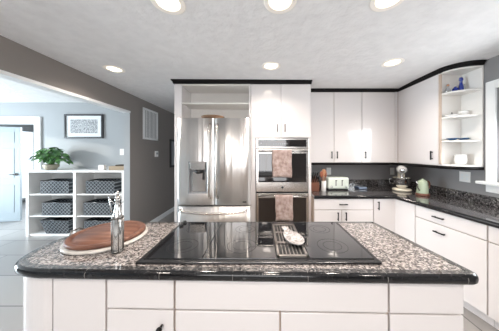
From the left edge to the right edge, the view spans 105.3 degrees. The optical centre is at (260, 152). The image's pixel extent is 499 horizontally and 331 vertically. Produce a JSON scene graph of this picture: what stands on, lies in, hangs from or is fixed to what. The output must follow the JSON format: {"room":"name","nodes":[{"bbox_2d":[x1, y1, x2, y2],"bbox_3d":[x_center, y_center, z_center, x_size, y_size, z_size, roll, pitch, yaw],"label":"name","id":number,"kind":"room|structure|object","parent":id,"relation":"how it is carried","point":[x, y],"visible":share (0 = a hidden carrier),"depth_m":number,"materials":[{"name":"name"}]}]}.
{"room":"kitchen","nodes":[
{"label":"kitchen","id":0,"kind":"room"},
{"bbox_2d":[0,125,33,201],"bbox_3d":[-7.070,0.230,1.550,0.140,2.440,9.100,0,0,0],"label":"wall","id":1,"kind":"structure","parent":0,"point":[27,128],"depth_m":5.67,"materials":[{"name":"grey paint"}]},
{"bbox_2d":[0,102,123,168],"bbox_3d":[-4.645,0.230,3.780,4.710,2.440,0.120,0,0,0],"label":"wall","id":2,"kind":"structure","parent":0,"point":[85,153],"depth_m":3.72,"materials":[{"name":"grey"}]},
{"bbox_2d":[0,127,21,221],"bbox_3d":[-5.511,0.445,3.934,0.830,1.990,0.106,0,0,-12],"label":"door","id":3,"kind":"structure","parent":2,"relation":"in","point":[10,137],"depth_m":4.00,"materials":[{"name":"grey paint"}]},
{"bbox_2d":[0,116,41,169],"bbox_3d":[-5.175,0.370,3.775,1.770,2.159,0.170,0,0,0],"label":"trim","id":4,"kind":"structure","parent":2,"relation":"attached to","point":[37,121],"depth_m":3.69,"materials":[{"name":"white paint"}]},
{"bbox_2d":[64,114,103,138],"bbox_3d":[-3.455,-0.520,3.705,0.750,0.473,0.030,0,0,0],"label":"picture frame","id":5,"kind":"object","parent":2,"relation":"attached to","point":[75,125],"visible":1,"depth_m":3.71,"materials":[{"name":"black"}]},
{"bbox_2d":[70,119,97,132],"bbox_3d":[-3.455,-0.520,3.707,0.530,0.270,0.002,0,0,0],"label":"print","id":6,"kind":"object","parent":5,"relation":"attached to","point":[76,125],"depth_m":3.71},
{"bbox_2d":[0,35,173,221],"bbox_3d":[-2.240,0.230,1.550,0.100,2.440,9.100,0,0,0],"label":"wall","id":7,"kind":"structure","parent":0,"point":[151,177],"depth_m":3.29,"materials":[{"name":"grey paint"}]},
{"bbox_2d":[0,70,130,112],"bbox_3d":[-2.242,-0.684,0.740,0.116,0.032,4.880,0,0,0],"label":"trim","id":8,"kind":"structure","parent":7,"relation":"attached to","point":[3,74],"depth_m":2.03,"materials":[{"name":"white paint"}]},
{"bbox_2d":[124,113,129,220],"bbox_3d":[-2.240,0.391,3.176,0.100,2.118,0.008,0,0,0],"label":"trim","id":9,"kind":"structure","parent":7,"relation":"attached to","point":[126,115],"depth_m":3.17,"materials":[{"name":"grey"}]},
{"bbox_2d":[143,107,157,140],"bbox_3d":[-2.184,-0.555,3.770,0.012,0.594,0.504,0,0,0],"label":"air vent","id":10,"kind":"object","parent":7,"relation":"in","point":[150,118],"visible":1,"depth_m":3.76,"materials":[{"name":"white metal"}]},
{"bbox_2d":[150,207,173,221],"bbox_3d":[-2.183,1.400,4.595,0.014,0.100,2.810,0,0,0],"label":"baseboard","id":11,"kind":"structure","parent":7,"relation":"attached to","point":[171,210],"depth_m":4.24,"materials":[{"name":"white paint"}]},
{"bbox_2d":[170,139,173,167],"bbox_3d":[-2.176,0.010,4.775,0.027,0.680,0.450,0,0,0],"label":"picture frame","id":12,"kind":"object","parent":7,"relation":"attached to","point":[171,140],"visible":0.48,"depth_m":4.60,"materials":[{"name":"black"}]},
{"bbox_2d":[172,142,173,164],"bbox_3d":[-2.164,0.010,4.775,0.002,0.580,0.350,0,0,0],"label":"print","id":13,"kind":"object","parent":12,"relation":"attached to","point":[172,142],"depth_m":4.67,"materials":[{"name":"grey paper"}]},
{"bbox_2d":[0,0,498,112],"bbox_3d":[-2.100,-1.040,1.600,10.200,0.100,9.200,0,0,0],"label":"ceiling","id":14,"kind":"structure","parent":0,"point":[328,43],"depth_m":1.67,"materials":[{"name":"white paint"}]},
{"bbox_2d":[102,65,124,72],"bbox_3d":[-1.730,-0.982,2.240,0.216,0.016,0.216,0,0,0],"label":"recessed light","id":15,"kind":"object","parent":14,"relation":"in","point":[111,68],"visible":1,"depth_m":2.22,"materials":[{"name":"white"}]},
{"bbox_2d":[150,0,185,14],"bbox_3d":[-0.610,-0.982,1.250,0.216,0.016,0.216,0,0,0],"label":"recessed light","id":16,"kind":"object","parent":14,"relation":"in","point":[173,7],"visible":1,"depth_m":1.27,"materials":[{"name":"beige"}]},
{"bbox_2d":[262,62,280,69],"bbox_3d":[0.114,-0.982,2.160,0.216,0.016,0.216,0,0,0],"label":"recessed light","id":17,"kind":"object","parent":14,"relation":"in","point":[268,65],"visible":1,"depth_m":2.14,"materials":[{"name":"beige plastic"}]},
{"bbox_2d":[264,0,296,13],"bbox_3d":[0.125,-0.982,1.240,0.216,0.016,0.216,0,0,0],"label":"recessed light","id":18,"kind":"object","parent":14,"relation":"in","point":[273,6],"visible":1,"depth_m":1.27,"materials":[{"name":"beige"}]},
{"bbox_2d":[369,0,403,11],"bbox_3d":[0.820,-0.982,1.220,0.216,0.016,0.216,0,0,0],"label":"recessed light","id":19,"kind":"object","parent":14,"relation":"in","point":[375,5],"visible":1,"depth_m":1.26,"materials":[{"name":"beige"}]},
{"bbox_2d":[381,58,404,66],"bbox_3d":[1.440,-0.982,2.080,0.216,0.016,0.216,0,0,0],"label":"recessed light","id":20,"kind":"object","parent":14,"relation":"in","point":[395,61],"visible":1,"depth_m":2.07,"materials":[{"name":"beige"}]},
{"bbox_2d":[0,202,498,330],"bbox_3d":[-2.100,1.500,1.600,10.200,0.100,9.200,0,0,0],"label":"floor","id":21,"kind":"structure","parent":0,"point":[14,242],"depth_m":2.25,"materials":[{"name":"tile"}]},
{"bbox_2d":[23,277,108,330],"bbox_3d":[-1.004,1.025,1.212,0.549,0.850,0.605,0,0,0],"label":"base cabinet","id":22,"kind":"object","parent":21,"relation":"on","point":[48,304],"visible":0.22,"depth_m":0.91,"materials":[{"name":"beige wood"}]},
{"bbox_2d":[23,169,123,235],"bbox_3d":[-3.235,0.877,3.485,1.760,1.145,0.410,0,0,0],"label":"bookcase","id":23,"kind":"object","parent":21,"relation":"on","point":[34,199],"visible":0.47,"depth_m":3.38,"materials":[{"name":"white paint"}]},
{"bbox_2d":[28,147,72,169],"bbox_3d":[-3.821,0.097,3.470,0.642,0.414,0.461,0,0,0],"label":"potted plant","id":24,"kind":"object","parent":23,"relation":"on","point":[51,155],"visible":1,"depth_m":3.40,"materials":[{"name":"green plant"}]},
{"bbox_2d":[40,217,72,233],"bbox_3d":[-3.571,1.286,3.469,0.502,0.255,0.383,0,0,0],"label":"storage basket","id":25,"kind":"object","parent":23,"relation":"on","point":[51,225],"visible":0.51,"depth_m":3.31,"materials":[{"name":"fabric"}]},
{"bbox_2d":[40,179,72,193],"bbox_3d":[-3.621,0.599,3.470,0.502,0.230,0.283,0,0,0],"label":"storage basket","id":26,"kind":"object","parent":23,"relation":"on","point":[51,186],"visible":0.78,"depth_m":3.33,"materials":[{"name":"grey fabric"}]},
{"bbox_2d":[42,199,72,214],"bbox_3d":[-3.591,0.979,3.470,0.502,0.230,0.283,0,0,0],"label":"storage basket","id":27,"kind":"object","parent":23,"relation":"on","point":[57,206],"visible":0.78,"depth_m":3.33,"materials":[{"name":"grey fabric"}]},
{"bbox_2d":[84,217,110,227],"bbox_3d":[-2.851,1.299,3.470,0.502,0.230,0.283,0,0,0],"label":"storage basket","id":28,"kind":"object","parent":23,"relation":"on","point":[93,221],"visible":0.39,"depth_m":3.33,"materials":[{"name":"grey fabric"}]},
{"bbox_2d":[98,165,105,169],"bbox_3d":[-2.880,0.260,3.450,0.100,0.089,0.060,0,0,0],"label":"box","id":29,"kind":"object","parent":23,"relation":"on","point":[100,167],"visible":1,"depth_m":3.42,"materials":[{"name":"white plastic"}]},
{"bbox_2d":[84,199,121,214],"bbox_3d":[-2.861,0.979,3.470,0.502,0.230,0.283,0,0,0],"label":"storage basket","id":30,"kind":"object","parent":23,"relation":"on","point":[96,206],"visible":0.68,"depth_m":3.33,"materials":[{"name":"grey fabric"}]},
{"bbox_2d":[86,179,121,193],"bbox_3d":[-2.821,0.599,3.470,0.502,0.230,0.283,0,0,0],"label":"storage basket","id":31,"kind":"object","parent":23,"relation":"on","point":[95,186],"visible":0.88,"depth_m":3.33,"materials":[{"name":"grey fabric"}]},
{"bbox_2d":[109,164,123,169],"bbox_3d":[-2.565,0.257,3.450,0.290,0.094,0.140,0,0,0],"label":"books","id":32,"kind":"object","parent":23,"relation":"on","point":[120,166],"visible":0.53,"depth_m":3.38,"materials":[{"name":"beige"}]},
{"bbox_2d":[107,280,175,330],"bbox_3d":[-0.569,1.025,1.186,0.341,0.850,0.646,0,0,0],"label":"base cabinet","id":33,"kind":"object","parent":21,"relation":"on","point":[133,305],"visible":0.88,"depth_m":0.91,"materials":[{"name":"beige wood"}]},
{"bbox_2d":[174,84,250,221],"bbox_3d":[-0.663,0.253,2.917,1.043,2.395,0.635,0,0,0],"label":"tall cabinet","id":34,"kind":"object","parent":21,"relation":"on","point":[190,100],"visible":0.41,"depth_m":2.77,"materials":[{"name":"white wood"}]},
{"bbox_2d":[182,103,248,108],"bbox_3d":[-0.625,-0.685,2.785,0.920,0.020,0.330,0,0,0],"label":"shelf","id":35,"kind":"object","parent":34,"relation":"attached to","point":[187,105],"depth_m":2.70,"materials":[{"name":"white wood"}]},
{"bbox_2d":[171,79,311,83],"bbox_3d":[-0.250,-0.968,2.869,1.944,0.045,0.661,0,0,0],"label":"trim","id":36,"kind":"structure","parent":34,"relation":"on","point":[175,81],"depth_m":2.57,"materials":[{"name":"black wood"}]},
{"bbox_2d":[177,118,250,221],"bbox_3d":[-0.580,0.501,2.667,0.910,1.858,0.867,0,0,0],"label":"refrigerator","id":37,"kind":"object","parent":21,"relation":"on","point":[214,154],"visible":0.76,"depth_m":2.32,"materials":[{"name":"silver metal"}]},
{"bbox_2d":[201,115,224,117],"bbox_3d":[-0.620,-0.449,2.455,0.296,0.037,0.296,0,0,0],"label":"basket","id":38,"kind":"object","parent":37,"relation":"on","point":[202,116],"visible":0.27,"depth_m":2.34,"materials":[{"name":"brown wicker"}]},
{"bbox_2d":[251,84,310,221],"bbox_3d":[0.274,0.252,2.901,0.826,2.396,0.667,0,0,0],"label":"tall cabinet","id":39,"kind":"object","parent":21,"relation":"on","point":[277,110],"visible":0.64,"depth_m":2.60,"materials":[{"name":"white wood"}]},
{"bbox_2d":[256,138,308,221],"bbox_3d":[0.289,0.477,2.803,0.718,1.355,0.594,0,0,0],"label":"double wall oven","id":40,"kind":"object","parent":39,"relation":"in","point":[267,186],"visible":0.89,"depth_m":2.56,"materials":[{"name":"silver metal"}]},
{"bbox_2d":[272,150,291,177],"bbox_3d":[0.279,0.140,2.515,0.263,0.368,0.047,0,0,0],"label":"towel","id":41,"kind":"object","parent":40,"relation":"hanging from","point":[281,159],"visible":1,"depth_m":2.50,"materials":[{"name":"pink fabric"}]},
{"bbox_2d":[275,195,292,220],"bbox_3d":[0.306,0.725,2.515,0.238,0.338,0.047,0,0,0],"label":"towel","id":42,"kind":"object","parent":40,"relation":"hanging from","point":[283,203],"visible":1,"depth_m":2.50,"materials":[{"name":"pink fabric"}]},
{"bbox_2d":[176,281,387,330],"bbox_3d":[0.098,1.025,1.191,1.014,0.850,0.622,0,0,0],"label":"base cabinet","id":43,"kind":"object","parent":21,"relation":"on","point":[200,305],"visible":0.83,"depth_m":0.89,"materials":[{"name":"beige wood"}]},
{"bbox_2d":[14,222,478,284],"bbox_3d":[-0.156,0.573,1.190,2.301,0.049,0.691,0,0,0],"label":"countertop","id":44,"kind":"structure","parent":43,"relation":"on","point":[404,261],"depth_m":0.91,"materials":[{"name":"stone"}]},
{"bbox_2d":[59,226,147,254],"bbox_3d":[-0.987,0.541,1.232,0.440,0.016,0.440,0,0,0],"label":"disc","id":45,"kind":"object","parent":44,"relation":"on","point":[62,249],"visible":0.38,"depth_m":1.05,"materials":[{"name":"ceramic"}]},
{"bbox_2d":[63,220,145,250],"bbox_3d":[-0.998,0.513,1.232,0.433,0.038,0.410,0,0,0],"label":"cutting board","id":46,"kind":"object","parent":45,"relation":"on","point":[98,236],"visible":0.89,"depth_m":1.17,"materials":[{"name":"brown wood"}]},
{"bbox_2d":[108,191,123,253],"bbox_3d":[-0.810,0.380,1.065,0.079,0.339,0.056,0,0,28],"label":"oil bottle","id":47,"kind":"object","parent":44,"relation":"on","point":[117,220],"visible":1,"depth_m":1.05,"materials":[{"name":"silver"}]},
{"bbox_2d":[135,220,381,263],"bbox_3d":[-0.011,0.535,1.211,1.217,0.030,0.552,0,0,0],"label":"cooktop","id":48,"kind":"object","parent":44,"relation":"in","point":[189,242],"visible":1,"depth_m":1.09,"materials":[{"name":"black glass"}]},
{"bbox_2d":[272,224,308,257],"bbox_3d":[0.164,0.534,1.194,0.160,0.012,0.445,0,0,0],"label":"grille","id":49,"kind":"object","parent":48,"relation":"attached to","point":[282,248],"depth_m":1.09,"materials":[{"name":"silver metal"}]},
{"bbox_2d":[282,226,304,244],"bbox_3d":[0.197,0.518,1.195,0.116,0.020,0.273,0,0,0],"label":"spoon rest","id":50,"kind":"object","parent":48,"relation":"on","point":[292,237],"visible":1,"depth_m":1.18,"materials":[{"name":"ceramic"}]},
{"bbox_2d":[311,196,372,221],"bbox_3d":[1.076,1.020,2.836,0.772,0.860,0.796,0,0,0],"label":"base cabinet","id":51,"kind":"object","parent":21,"relation":"on","point":[322,210],"visible":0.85,"depth_m":2.47,"materials":[{"name":"beige wood"}]},
{"bbox_2d":[373,199,416,242],"bbox_3d":[1.929,1.020,2.719,0.930,0.860,1.031,0,0,0],"label":"base cabinet","id":52,"kind":"object","parent":21,"relation":"on","point":[398,216],"visible":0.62,"depth_m":2.44,"materials":[{"name":"beige wood"}]},
{"bbox_2d":[311,179,498,228],"bbox_3d":[1.543,0.522,1.691,1.706,0.145,3.091,0,0,0],"label":"countertop","id":53,"kind":"structure","parent":52,"relation":"on","point":[479,208],"depth_m":2.30,"materials":[{"name":"stone"}]},
{"bbox_2d":[311,172,319,190],"bbox_3d":[0.775,0.412,2.791,0.123,0.274,0.216,0,0,0],"label":"knife block","id":54,"kind":"object","parent":53,"relation":"on","point":[314,181],"visible":0.88,"depth_m":2.72,"materials":[{"name":"brown wood"}]},
{"bbox_2d":[321,181,325,190],"bbox_3d":[0.905,0.476,2.740,0.068,0.146,0.068,0,0,0],"label":"utensil crock","id":55,"kind":"object","parent":53,"relation":"on","point":[323,183],"visible":0.98,"depth_m":2.71,"materials":[{"name":"white ceramic"}]},
{"bbox_2d":[324,176,348,189],"bbox_3d":[1.145,0.454,2.910,0.320,0.190,0.260,0,0,0],"label":"toaster","id":56,"kind":"object","parent":53,"relation":"on","point":[332,182],"visible":0.91,"depth_m":2.80,"materials":[{"name":"white"}]},
{"bbox_2d":[355,186,366,188],"bbox_3d":[1.538,0.532,2.930,0.125,0.034,0.140,0,0,0],"label":"tin","id":57,"kind":"object","parent":53,"relation":"on","point":[357,187],"visible":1,"depth_m":2.87,"materials":[{"name":"blue metal"}]},
{"bbox_2d":[389,165,411,191],"bbox_3d":[2.068,0.366,2.795,0.272,0.366,0.272,0,0,-12],"label":"stand mixer","id":58,"kind":"object","parent":53,"relation":"on","point":[400,181],"visible":1,"depth_m":2.71,"materials":[{"name":"beige"}]},
{"bbox_2d":[389,177,411,188],"bbox_3d":[2.047,0.434,2.773,0.248,0.152,0.234,0,0,0],"label":"bowl","id":59,"kind":"object","parent":58,"relation":"on","point":[401,182],"depth_m":2.72,"materials":[{"name":"silver metal"}]},
{"bbox_2d":[415,179,430,195],"bbox_3d":[2.101,0.441,2.460,0.162,0.216,0.196,0,0,36],"label":"kettle","id":60,"kind":"object","parent":53,"relation":"on","point":[422,189],"visible":1,"depth_m":2.43,"materials":[{"name":"green ceramic"}]},
{"bbox_2d":[387,284,462,330],"bbox_3d":[0.771,1.025,1.176,0.354,0.850,0.607,0,0,0],"label":"base cabinet","id":61,"kind":"object","parent":21,"relation":"on","point":[411,307],"visible":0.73,"depth_m":0.88,"materials":[{"name":"beige wood"}]},
{"bbox_2d":[416,205,494,326],"bbox_3d":[2.087,1.020,1.893,0.613,0.860,0.636,0,0,0],"label":"base cabinet","id":62,"kind":"object","parent":21,"relation":"on","point":[464,242],"visible":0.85,"depth_m":1.74,"materials":[{"name":"beige wood"}]},
{"bbox_2d":[488,226,498,329],"bbox_3d":[2.133,1.020,1.234,0.521,0.860,0.696,0,0,0],"label":"base cabinet","id":63,"kind":"object","parent":21,"relation":"on","point":[493,233],"visible":0.88,"depth_m":1.53,"materials":[{"name":"beige wood"}]},
{"bbox_2d":[311,165,399,178],"bbox_3d":[0.605,0.230,3.310,3.590,2.440,0.140,0,0,0],"label":"wall","id":64,"kind":"structure","parent":0,"point":[350,171],"depth_m":3.24,"materials":[{"name":"grey"}]},
{"bbox_2d":[311,92,361,162],"bbox_3d":[1.129,-0.398,3.072,0.868,1.095,0.328,0,0,0],"label":"upper cabinet","id":65,"kind":"object","parent":64,"relation":"attached to","point":[336,117],"visible":0.92,"depth_m":2.94,"materials":[{"name":"beige wood"}]},
{"bbox_2d":[361,92,398,162],"bbox_3d":[1.980,-0.398,3.072,0.830,1.095,0.328,0,0,0],"label":"upper cabinet","id":66,"kind":"object","parent":64,"relation":"attached to","point":[379,109],"visible":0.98,"depth_m":2.94,"materials":[{"name":"beige wood"}]},
{"bbox_2d":[311,59,486,91],"bbox_3d":[1.710,-0.968,2.765,1.927,0.045,0.743,0,0,30],"label":"trim","id":67,"kind":"structure","parent":64,"relation":"attached to","point":[473,62],"depth_m":2.69,"materials":[{"name":"black wood"}]},
{"bbox_2d":[403,55,498,197],"bbox_3d":[2.470,0.230,0.190,0.140,2.440,6.380,0,0,0],"label":"wall","id":68,"kind":"structure","parent":0,"point":[447,178],"depth_m":2.16,"materials":[{"name":"grey paint"}]},
{"bbox_2d":[319,179,498,207],"bbox_3d":[1.543,0.500,1.692,1.706,0.100,3.089,0,0,0],"label":"backsplash","id":69,"kind":"structure","parent":68,"relation":"attached to","point":[468,196],"depth_m":2.41,"materials":[{"name":"stone"}]},
{"bbox_2d":[398,75,437,164],"bbox_3d":[2.239,-0.398,2.602,0.312,1.095,0.674,0,0,0],"label":"upper cabinet","id":70,"kind":"object","parent":68,"relation":"attached to","point":[417,103],"visible":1,"depth_m":2.54,"materials":[{"name":"beige wood"}]},
{"bbox_2d":[311,163,483,169],"bbox_3d":[1.710,0.168,2.778,1.916,0.034,0.720,0,0,30],"label":"trim","id":71,"kind":"structure","parent":70,"relation":"attached to","point":[404,164],"depth_m":2.63,"materials":[{"name":"black"}]},
{"bbox_2d":[438,65,483,166],"bbox_3d":[2.255,-0.397,2.153,0.282,1.093,0.225,0,0,0],"label":"corner shelf","id":72,"kind":"object","parent":68,"relation":"attached to","point":[471,98],"visible":0.97,"depth_m":2.20,"materials":[{"name":"white wood"}]},
{"bbox_2d":[445,84,450,92],"bbox_3d":[2.175,-0.749,2.210,0.054,0.099,0.053,0,0,0],"label":"cruet","id":73,"kind":"object","parent":72,"relation":"on","point":[448,89],"visible":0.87,"depth_m":2.20,"materials":[{"name":"clear glass"}]},
{"bbox_2d":[454,154,467,164],"bbox_3d":[2.275,0.074,2.165,0.110,0.114,0.110,0,0,44],"label":"jug","id":74,"kind":"object","parent":72,"relation":"on","point":[460,159],"visible":1,"depth_m":2.13,"materials":[{"name":"white ceramic"}]},
{"bbox_2d":[458,77,463,89],"bbox_3d":[2.305,-0.786,2.190,0.056,0.175,0.055,0,0,0],"label":"bottle","id":75,"kind":"object","parent":72,"relation":"on","point":[461,86],"visible":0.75,"depth_m":2.18,"materials":[{"name":"blue glass"}]},
{"bbox_3d":[2.315,-0.428,2.175,0.116,0.018,0.116,0,0,0],"label":"saucer","id":76,"kind":"object","parent":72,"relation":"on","visible":0},
{"bbox_2d":[458,110,468,114],"bbox_3d":[2.314,-0.453,2.176,0.093,0.050,0.090,0,0,37],"label":"teacup","id":77,"kind":"object","parent":76,"relation":"on","point":[465,111],"visible":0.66,"depth_m":2.14,"materials":[{"name":"white ceramic"}]},
{"bbox_2d":[459,171,470,182],"bbox_3d":[2.396,0.280,2.235,0.008,0.120,0.120,0,0,0],"label":"wall outlet","id":78,"kind":"object","parent":68,"relation":"attached to","point":[463,176],"visible":1,"depth_m":2.22,"materials":[{"name":"white plastic"}]},
{"bbox_2d":[475,79,498,193],"bbox_3d":[2.408,-0.170,1.340,0.165,1.159,1.450,0,0,0],"label":"window","id":79,"kind":"structure","parent":68,"relation":"in","point":[492,186],"depth_m":1.96,"materials":[{"name":"white paint"}]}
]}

